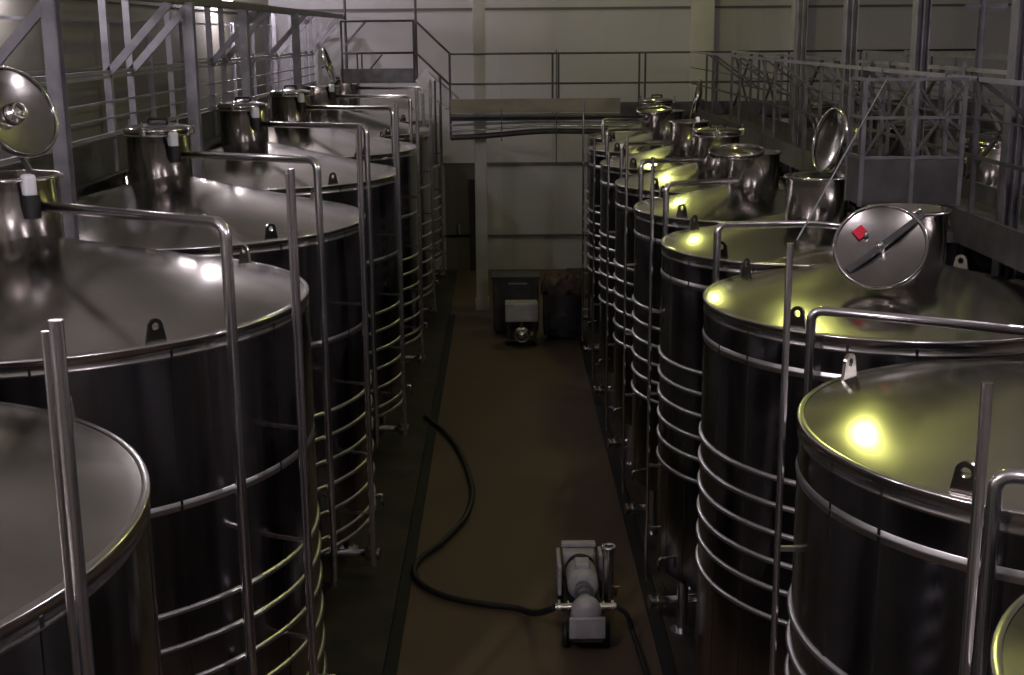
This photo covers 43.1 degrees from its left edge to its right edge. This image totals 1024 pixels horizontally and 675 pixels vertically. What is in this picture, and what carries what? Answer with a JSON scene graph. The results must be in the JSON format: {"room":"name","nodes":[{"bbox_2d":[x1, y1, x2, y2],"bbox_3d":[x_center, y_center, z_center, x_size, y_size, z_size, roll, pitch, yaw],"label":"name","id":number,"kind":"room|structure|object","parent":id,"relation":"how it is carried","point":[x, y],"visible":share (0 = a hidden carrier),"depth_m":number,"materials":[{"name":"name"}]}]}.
{"room":"processing plant","nodes":[
{"label":"processing plant","id":0,"kind":"room"},
{"bbox_2d":[0,0,268,197],"bbox_3d":[-4.945,-1.530,11.250,0.140,7.840,32.480,-1,13,0],"label":"wall","id":1,"kind":"structure","parent":0,"point":[81,39],"depth_m":15.74,"materials":[{"name":"grey paint"}]},
{"bbox_2d":[87,0,270,14],"bbox_3d":[-4.866,-2.975,10.911,0.042,0.063,32.480,-1,13,0],"label":"trim","id":2,"kind":"structure","parent":1,"relation":"attached to","point":[112,1],"depth_m":17.81,"materials":[{"name":"grey metal"}]},
{"bbox_2d":[397,269,676,674],"bbox_3d":[3.155,2.277,12.207,16.415,0.140,32.900,-1,13,0],"label":"floor","id":3,"kind":"structure","parent":0,"point":[523,418],"depth_m":13.76,"materials":[{"name":"brown concrete"}]},
{"bbox_2d":[39,0,79,239],"bbox_3d":[-3.333,0.063,9.982,0.168,5.292,0.140,-1,13,0],"label":"steel column","id":4,"kind":"structure","parent":3,"relation":"on","point":[50,12],"depth_m":9.53,"materials":[{"name":"grey metal"}]},
{"bbox_2d":[181,2,204,178],"bbox_3d":[-3.236,-0.788,13.608,0.168,5.292,0.140,-1,13,0],"label":"steel column","id":5,"kind":"structure","parent":3,"relation":"on","point":[187,9],"depth_m":13.14,"materials":[{"name":"grey metal"}]},
{"bbox_2d":[238,9,252,99],"bbox_3d":[-3.433,-1.635,17.226,0.168,5.292,0.140,-1,13,0],"label":"steel column","id":6,"kind":"structure","parent":3,"relation":"on","point":[243,23],"depth_m":16.71,"materials":[{"name":"grey metal"}]},
{"bbox_2d":[291,13,301,88],"bbox_3d":[-3.334,-2.430,20.614,0.168,5.292,0.140,-1,13,0],"label":"steel column","id":7,"kind":"structure","parent":3,"relation":"on","point":[295,30],"depth_m":20.09,"materials":[{"name":"grey metal"}]},
{"bbox_2d":[0,0,343,189],"bbox_3d":[-4.099,-3.281,16.127,1.614,1.771,21.777,-1,13,0],"label":"catwalk","id":8,"kind":"object","parent":7,"relation":"attached to","point":[98,158],"visible":0.67,"depth_m":14.20,"materials":[{"name":"metal"}]},
{"bbox_2d":[320,269,457,674],"bbox_3d":[-2.943,2.247,12.151,3.801,0.042,32.200,-1,13,0],"label":"plinth","id":9,"kind":"object","parent":3,"relation":"on","point":[358,615],"depth_m":13.04,"materials":[{"name":"concrete"}]},
{"bbox_2d":[0,318,161,674],"bbox_3d":[-2.893,1.841,4.564,3.463,4.212,3.380,-1,13,0],"label":"tank","id":10,"kind":"object","parent":9,"relation":"on","point":[78,596],"visible":1,"depth_m":4.12,"materials":[{"name":"silver metal"}]},
{"bbox_2d":[0,66,334,674],"bbox_3d":[-2.926,0.690,8.313,3.463,4.742,3.380,-1,13,0],"label":"tank","id":11,"kind":"object","parent":9,"relation":"on","point":[202,365],"visible":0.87,"depth_m":7.39,"materials":[{"name":"silver metal"}]},
{"bbox_2d":[76,117,384,589],"bbox_3d":[-2.951,0.140,11.822,3.463,4.212,3.380,-1,13,0],"label":"tank","id":12,"kind":"object","parent":9,"relation":"on","point":[331,235],"visible":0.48,"depth_m":11.05,"materials":[{"name":"silver metal"}]},
{"bbox_2d":[320,534,381,560],"bbox_3d":[-1.824,1.948,12.076,1.218,0.247,0.263,-1,13,0],"label":"outlet","id":13,"kind":"object","parent":12,"relation":"attached to","point":[361,553],"depth_m":12.02,"materials":[{"name":"silver metal"}]},
{"bbox_2d":[374,493,384,505],"bbox_3d":[-1.261,1.528,12.232,0.112,0.119,0.028,-1,13,-3],"label":"tap","id":14,"kind":"object","parent":12,"relation":"on","point":[375,494],"depth_m":12.22,"materials":[{"name":"silver metal"}]},
{"bbox_2d":[107,97,411,449],"bbox_3d":[-2.982,-0.750,15.618,3.463,4.212,3.380,-1,13,0],"label":"tank","id":15,"kind":"object","parent":9,"relation":"on","point":[244,124],"visible":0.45,"depth_m":14.89,"materials":[{"name":"silver metal"}]},
{"bbox_2d":[372,412,409,434],"bbox_3d":[-1.854,1.058,15.872,1.218,0.247,0.263,-1,13,0],"label":"outlet","id":16,"kind":"object","parent":15,"relation":"attached to","point":[382,428],"depth_m":15.81,"materials":[{"name":"silver metal"}]},
{"bbox_2d":[203,85,427,363],"bbox_3d":[-3.009,-1.557,19.060,3.463,4.212,3.380,-1,13,0],"label":"tank","id":17,"kind":"object","parent":9,"relation":"on","point":[288,104],"visible":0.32,"depth_m":18.43,"materials":[{"name":"silver metal"}]},
{"bbox_2d":[405,344,426,362],"bbox_3d":[-1.882,0.251,19.313,1.218,0.247,0.263,-1,13,0],"label":"outlet","id":18,"kind":"object","parent":17,"relation":"attached to","point":[417,358],"depth_m":19.24,"materials":[{"name":"silver metal"}]},
{"bbox_2d":[268,48,438,314],"bbox_3d":[-3.038,-2.581,22.343,3.463,4.708,3.380,-1,13,0],"label":"tank","id":19,"kind":"object","parent":9,"relation":"on","point":[329,94],"visible":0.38,"depth_m":21.84,"materials":[{"name":"silver metal"}]},
{"bbox_2d":[423,299,437,314],"bbox_3d":[-1.908,-0.531,22.653,1.218,0.247,0.263,-1,13,0],"label":"outlet","id":20,"kind":"object","parent":19,"relation":"attached to","point":[426,310],"depth_m":22.58,"materials":[{"name":"silver metal"}]},
{"bbox_2d":[268,73,446,277],"bbox_3d":[-3.063,-3.123,25.738,3.463,4.212,3.380,-1,13,0],"label":"tank","id":21,"kind":"object","parent":9,"relation":"on","point":[347,88],"visible":0.18,"depth_m":25.20,"materials":[{"name":"silver metal"}]},
{"bbox_2d":[436,265,445,277],"bbox_3d":[-1.935,-1.314,25.992,1.218,0.247,0.263,-1,13,0],"label":"outlet","id":22,"kind":"object","parent":21,"relation":"attached to","point":[439,274],"depth_m":25.92,"materials":[{"name":"silver metal"}]},
{"bbox_2d":[383,314,454,674],"bbox_3d":[-0.981,2.385,11.552,0.105,0.017,24.500,-1,13,0],"label":"gutter","id":23,"kind":"object","parent":3,"relation":"on","point":[395,641],"visible":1,"depth_m":13.29,"materials":[{"name":"black"}]},
{"bbox_2d":[472,0,489,309],"bbox_3d":[-0.574,-4.344,23.099,0.252,7.840,0.245,-1,13,0],"label":"concrete column","id":24,"kind":"structure","parent":3,"relation":"on","point":[478,6],"depth_m":23.31,"materials":[{"name":"grey concrete"}]},
{"bbox_2d":[411,414,554,616],"bbox_3d":[-0.755,1.681,13.799,1.052,0.337,6.549,-3,13,-11],"label":"hose","id":25,"kind":"object","parent":3,"relation":"on","point":[468,601],"visible":1,"depth_m":12.13,"materials":[{"name":"black rubber"}]},
{"bbox_2d":[491,271,539,333],"bbox_3d":[0.064,-0.594,22.078,0.826,0.994,0.560,-1,13,0],"label":"machine","id":26,"kind":"object","parent":3,"relation":"on","point":[507,285],"visible":0.84,"depth_m":21.81,"materials":[{"name":"paint"}]},
{"bbox_2d":[505,300,537,344],"bbox_3d":[0.156,-0.226,21.144,0.532,0.699,0.560,-1,13,0],"label":"cart","id":27,"kind":"object","parent":3,"relation":"on","point":[515,310],"visible":1,"depth_m":21.01,"materials":[{"name":"grey paint"}]},
{"bbox_2d":[541,270,581,339],"bbox_3d":[0.837,-0.551,21.553,0.700,1.137,0.564,-1,13,0],"label":"waste bin","id":28,"kind":"object","parent":3,"relation":"on","point":[562,294],"visible":0.94,"depth_m":21.32,"materials":[{"name":"paint"}]},
{"bbox_2d":[555,540,619,646],"bbox_3d":[0.642,2.130,11.160,0.574,0.665,1.372,-1,13,0],"label":"pump","id":29,"kind":"object","parent":3,"relation":"on","point":[577,581],"visible":1,"depth_m":11.06,"materials":[{"name":"paint"}]},
{"bbox_2d":[613,586,619,596],"bbox_3d":[0.902,2.194,11.213,0.056,0.091,0.027,-1,13,0],"label":"tap","id":30,"kind":"object","parent":29,"relation":"on","point":[615,587],"depth_m":11.20,"materials":[{"name":"gold metal"}]},
{"bbox_2d":[578,334,676,674],"bbox_3d":[1.237,2.363,11.564,0.105,0.017,24.500,-1,13,0],"label":"gutter","id":31,"kind":"object","parent":3,"relation":"on","point":[661,643],"visible":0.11,"depth_m":12.95,"materials":[{"name":"black"}]},
{"bbox_2d":[566,268,695,674],"bbox_3d":[3.633,2.184,12.189,4.676,0.042,32.200,-1,13,0],"label":"plinth","id":32,"kind":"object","parent":3,"relation":"on","point":[682,649],"depth_m":12.44,"materials":[{"name":"concrete"}]},
{"bbox_2d":[584,94,674,332],"bbox_3d":[2.267,-2.074,21.713,2.197,3.922,2.120,-1,13,0],"label":"tank","id":33,"kind":"object","parent":32,"relation":"on","point":[600,136],"visible":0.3,"depth_m":21.16,"materials":[{"name":"silver metal"}]},
{"bbox_2d":[584,307,587,321],"bbox_3d":[1.589,-0.394,21.941,0.813,0.247,0.286,-1,13,0],"label":"outlet","id":34,"kind":"object","parent":33,"relation":"attached to","point":[585,316],"depth_m":21.92,"materials":[{"name":"silver metal"}]},
{"bbox_2d":[581,100,684,366],"bbox_3d":[2.168,-1.569,19.508,2.206,3.948,2.135,-1,13,0],"label":"tank","id":35,"kind":"object","parent":32,"relation":"on","point":[659,130],"visible":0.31,"depth_m":19.07,"materials":[{"name":"silver metal"}]},
{"bbox_2d":[583,338,597,353],"bbox_3d":[1.487,0.123,19.739,0.813,0.247,0.286,-1,13,0],"label":"outlet","id":36,"kind":"object","parent":35,"relation":"attached to","point":[588,349],"depth_m":19.72,"materials":[{"name":"silver metal"}]},
{"bbox_2d":[592,79,709,409],"bbox_3d":[2.185,-1.220,17.203,2.206,4.319,2.135,-1,13,0],"label":"tank","id":37,"kind":"object","parent":32,"relation":"on","point":[682,143],"visible":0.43,"depth_m":16.78,"materials":[{"name":"silver metal"}]},
{"bbox_2d":[593,377,610,394],"bbox_3d":[1.505,0.654,17.477,0.813,0.247,0.286,-1,13,0],"label":"outlet","id":38,"kind":"object","parent":37,"relation":"attached to","point":[600,389],"depth_m":17.45,"materials":[{"name":"silver metal"}]},
{"bbox_2d":[605,122,785,466],"bbox_3d":[2.201,-0.498,14.993,2.199,3.922,2.120,-1,13,0],"label":"tank","id":39,"kind":"object","parent":32,"relation":"on","point":[705,166],"visible":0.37,"depth_m":14.53,"materials":[{"name":"silver metal"}]},
{"bbox_2d":[613,408,620,417],"bbox_3d":[1.217,0.869,14.953,0.112,0.119,0.028,-5,14,-18],"label":"tap","id":40,"kind":"object","parent":39,"relation":"on","point":[619,409],"depth_m":14.94,"materials":[{"name":"silver metal"}]},
{"bbox_2d":[607,428,626,448],"bbox_3d":[1.523,1.183,15.221,0.813,0.247,0.286,-1,13,0],"label":"outlet","id":41,"kind":"object","parent":39,"relation":"attached to","point":[615,441],"depth_m":15.20,"materials":[{"name":"silver metal"}]},
{"bbox_2d":[621,136,855,536],"bbox_3d":[2.221,-0.015,12.877,2.206,3.948,2.135,-1,13,0],"label":"tank","id":42,"kind":"object","parent":32,"relation":"on","point":[750,190],"visible":0.36,"depth_m":12.39,"materials":[{"name":"silver metal"}]},
{"bbox_2d":[624,492,644,514],"bbox_3d":[1.540,1.678,13.108,0.813,0.247,0.286,-1,13,0],"label":"outlet","id":43,"kind":"object","parent":42,"relation":"attached to","point":[634,508],"depth_m":13.09,"materials":[{"name":"silver metal"}]},
{"bbox_2d":[631,469,640,481],"bbox_3d":[1.234,1.364,12.840,0.112,0.119,0.028,-5,14,-18],"label":"tap","id":44,"kind":"object","parent":42,"relation":"on","point":[638,471],"depth_m":12.83,"materials":[{"name":"silver metal"}]},
{"bbox_2d":[644,107,854,636],"bbox_3d":[2.237,0.305,10.694,2.206,4.322,2.135,-1,13,0],"label":"tank","id":45,"kind":"object","parent":32,"relation":"on","point":[694,258],"visible":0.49,"depth_m":10.26,"materials":[{"name":"silver metal"}]},
{"bbox_2d":[657,556,668,570],"bbox_3d":[1.251,1.866,10.700,0.112,0.119,0.028,-5,14,-18],"label":"tap","id":46,"kind":"object","parent":45,"relation":"on","point":[666,558],"depth_m":10.69,"materials":[{"name":"silver metal"}]},
{"bbox_2d":[647,581,695,608],"bbox_3d":[1.557,2.179,10.968,0.813,0.247,0.286,-1,13,0],"label":"outlet","id":47,"kind":"object","parent":45,"relation":"attached to","point":[682,598],"depth_m":10.93,"materials":[{"name":"silver metal"}]},
{"bbox_2d":[779,105,888,175],"bbox_3d":[4.681,-1.208,17.873,2.128,3.950,2.128,-1,13,0],"label":"storage tank","id":48,"kind":"object","parent":32,"relation":"on","point":[783,168],"visible":0.06,"depth_m":17.29,"materials":[{"name":"silver metal"}]},
{"bbox_2d":[807,96,884,143],"bbox_3d":[4.662,-1.751,20.190,2.128,3.950,2.128,-1,13,0],"label":"storage tank","id":49,"kind":"object","parent":32,"relation":"on","point":[825,107],"visible":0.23,"depth_m":19.57,"materials":[{"name":"silver metal"}]},
{"bbox_2d":[694,203,1023,674],"bbox_3d":[2.425,1.028,8.514,2.401,3.905,2.401,3,14,14],"label":"tank","id":50,"kind":"object","parent":32,"relation":"on","point":[889,295],"visible":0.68,"depth_m":7.77,"materials":[{"name":"silver metal"}]},
{"bbox_2d":[769,243,1023,674],"bbox_3d":[2.420,1.584,5.820,2.456,4.053,2.401,3,14,15],"label":"tank","id":51,"kind":"object","parent":32,"relation":"on","point":[885,464],"visible":0.94,"depth_m":5.14,"materials":[{"name":"silver metal"}]},
{"bbox_2d":[849,120,962,209],"bbox_3d":[4.699,-0.664,15.556,2.128,3.950,2.128,-1,13,0],"label":"storage tank","id":52,"kind":"object","parent":32,"relation":"on","point":[899,149],"visible":0.1,"depth_m":14.99,"materials":[{"name":"silver metal"}]},
{"bbox_2d":[945,131,1023,265],"bbox_3d":[4.719,-0.089,13.102,2.128,3.950,2.128,-1,13,0],"label":"storage tank","id":53,"kind":"object","parent":32,"relation":"on","point":[987,173],"visible":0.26,"depth_m":12.49,"materials":[{"name":"silver metal"}]},
{"bbox_2d":[958,381,1023,674],"bbox_3d":[2.320,2.149,3.413,2.315,4.053,2.318,2,13,11],"label":"tank","id":54,"kind":"object","parent":32,"relation":"on","point":[1007,641],"visible":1,"depth_m":3.39,"materials":[{"name":"silver metal"}]},
{"bbox_2d":[958,243,1023,279],"bbox_3d":[4.738,0.454,10.785,2.128,3.950,2.128,-1,13,0],"label":"storage tank","id":55,"kind":"object","parent":32,"relation":"on","point":[978,262],"visible":0.02,"depth_m":10.30,"materials":[{"name":"silver metal"}]},
{"bbox_2d":[616,605,648,674],"bbox_3d":[1.068,2.625,9.708,0.178,0.321,2.288,-2,13,-6],"label":"hose","id":56,"kind":"object","parent":3,"relation":"on","point":[623,611],"visible":1,"depth_m":10.71,"materials":[{"name":"black rubber"}]},
{"bbox_2d":[688,0,714,100],"bbox_3d":[3.925,-5.283,26.942,0.483,7.840,0.385,-1,13,0],"label":"concrete column","id":57,"kind":"structure","parent":3,"relation":"on","point":[702,13],"depth_m":26.59,"materials":[{"name":"beige concrete"}]},
{"bbox_2d":[450,49,989,164],"bbox_3d":[3.594,-2.720,22.925,9.296,4.690,0.693,-1,13,0],"label":"walkway","id":58,"kind":"object","parent":3,"relation":"on","point":[538,109],"visible":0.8,"depth_m":22.34,"materials":[{"name":"metal"}]},
{"bbox_2d":[451,128,600,140],"bbox_3d":[0.989,-3.571,22.718,4.132,0.198,0.098,-1,13,0],"label":"pipe","id":59,"kind":"object","parent":58,"relation":"hanging from","point":[543,130],"visible":0.67,"depth_m":22.67,"materials":[{"name":"silver metal"}]},
{"bbox_2d":[451,124,626,131],"bbox_3d":[0.989,-3.673,22.694,4.131,0.120,0.035,-1,13,0],"label":"pipe","id":60,"kind":"object","parent":58,"relation":"hanging from","point":[548,125],"visible":0.72,"depth_m":22.68,"materials":[{"name":"white metal"}]},
{"bbox_2d":[450,121,641,126],"bbox_3d":[0.988,-3.751,22.676,4.131,0.091,0.042,-1,13,0],"label":"pipe","id":61,"kind":"object","parent":58,"relation":"attached to","point":[512,122],"visible":0.83,"depth_m":22.65,"materials":[{"name":"metal"}]},
{"bbox_2d":[787,0,795,122],"bbox_3d":[5.919,-5.310,26.987,0.315,7.840,0.315,-1,13,0],"label":"steel column","id":62,"kind":"structure","parent":3,"relation":"on","point":[793,2],"depth_m":26.68,"materials":[{"name":"grey metal"}]},
{"bbox_2d":[789,0,808,172],"bbox_3d":[3.455,-2.641,15.694,0.182,7.840,0.182,-1,13,0],"label":"steel column","id":63,"kind":"structure","parent":3,"relation":"on","point":[801,10],"depth_m":15.55,"materials":[{"name":"grey metal"}]},
{"bbox_2d":[839,0,858,203],"bbox_3d":[3.472,-2.129,13.506,0.182,7.840,0.182,-1,13,0],"label":"steel column","id":64,"kind":"structure","parent":3,"relation":"on","point":[851,7],"depth_m":13.29,"materials":[{"name":"grey metal"}]},
{"bbox_2d":[904,0,931,155],"bbox_3d":[3.524,-1.631,11.380,0.182,7.840,0.182,-1,13,0],"label":"steel column","id":65,"kind":"structure","parent":3,"relation":"on","point":[922,9],"depth_m":11.17,"materials":[{"name":"grey metal"}]},
{"bbox_2d":[863,50,1007,141],"bbox_3d":[6.387,-0.687,14.270,0.742,4.638,16.800,-1,13,0],"label":"catwalk","id":66,"kind":"object","parent":3,"relation":"on","point":[985,126],"visible":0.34,"depth_m":18.39,"materials":[{"name":"metal"}]},
{"bbox_2d":[991,0,1023,278],"bbox_3d":[3.507,-1.100,9.117,0.182,7.840,0.182,-1,13,0],"label":"steel column","id":67,"kind":"structure","parent":3,"relation":"on","point":[1010,181],"depth_m":9.04,"materials":[{"name":"grey metal"}]},
{"bbox_2d":[689,51,1023,272],"bbox_3d":[3.481,-1.978,12.219,0.910,1.176,20.440,-1,13,0],"label":"catwalk","id":68,"kind":"object","parent":67,"relation":"attached to","point":[974,226],"visible":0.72,"depth_m":11.70,"materials":[{"name":"metal"}]},
{"bbox_2d":[844,76,969,228],"bbox_3d":[2.769,-1.292,9.138,0.726,1.072,0.378,-1,13,0],"label":"platform","id":69,"kind":"object","parent":68,"relation":"on","point":[934,180],"visible":0.94,"depth_m":8.98,"materials":[{"name":"metal"}]},
{"bbox_2d":[796,79,886,239],"bbox_3d":[1.877,-1.085,7.148,0.006,0.539,3.822,4,14,20],"label":"pole","id":70,"kind":"object","parent":69,"relation":"attached to","point":[886,79],"visible":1,"depth_m":6.53,"materials":[{"name":"metal"}]},
{"bbox_2d":[268,0,1023,269],"bbox_3d":[2.995,-5.330,27.175,15.995,7.840,0.140,-1,13,0],"label":"wall","id":71,"kind":"structure","parent":0,"point":[546,198],"depth_m":26.97,"materials":[{"name":"white paint"}]},
{"bbox_2d":[445,164,475,270],"bbox_3d":[-1.024,-2.537,27.673,0.770,2.310,0.102,-1,13,0],"label":"door","id":72,"kind":"structure","parent":71,"relation":"in","point":[459,179],"depth_m":27.66,"materials":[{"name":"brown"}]},
{"bbox_2d":[444,234,586,237],"bbox_3d":[3.022,-2.215,27.812,15.995,0.049,0.042,-1,13,0],"label":"trim","id":73,"kind":"structure","parent":71,"relation":"attached to","point":[494,235],"depth_m":27.78,"materials":[{"name":"grey metal"}]},
{"bbox_2d":[303,3,1011,11],"bbox_3d":[2.983,-6.808,26.735,15.995,0.049,0.042,-1,13,0],"label":"trim","id":74,"kind":"structure","parent":71,"relation":"attached to","point":[1009,4],"depth_m":26.71,"materials":[{"name":"grey metal"}]},
{"bbox_2d":[443,160,963,164],"bbox_3d":[3.009,-3.714,27.460,15.995,0.049,0.042,-1,13,0],"label":"trim","id":75,"kind":"structure","parent":71,"relation":"attached to","point":[488,163],"depth_m":27.43,"materials":[{"name":"grey metal"}]},
{"bbox_3d":[3.090,-5.492,10.385,16.415,0.140,32.900,-1,13,0],"label":"ceiling","id":76,"kind":"structure","parent":0,"visible":0},
{"bbox_2d":[340,0,417,83],"bbox_3d":[-2.362,-6.359,22.710,1.330,3.710,0.720,-1,13,0],"label":"platform","id":77,"kind":"object","parent":76,"relation":"hanging from","point":[387,75],"visible":0.95,"depth_m":22.76,"materials":[{"name":"metal"}]},
{"bbox_2d":[414,20,458,162],"bbox_3d":[-1.323,-4.395,23.129,0.754,2.478,0.699,-1,13,0],"label":"stairs","id":78,"kind":"structure","parent":77,"relation":"attached to","point":[441,92],"depth_m":22.81,"materials":[{"name":"silver metal"}]},
{"bbox_2d":[964,0,1007,179],"bbox_3d":[3.981,-1.576,11.130,0.350,7.840,0.063,-1,13,0],"label":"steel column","id":79,"kind":"structure","parent":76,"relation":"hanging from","point":[983,5],"depth_m":10.88,"materials":[{"name":"grey metal"}]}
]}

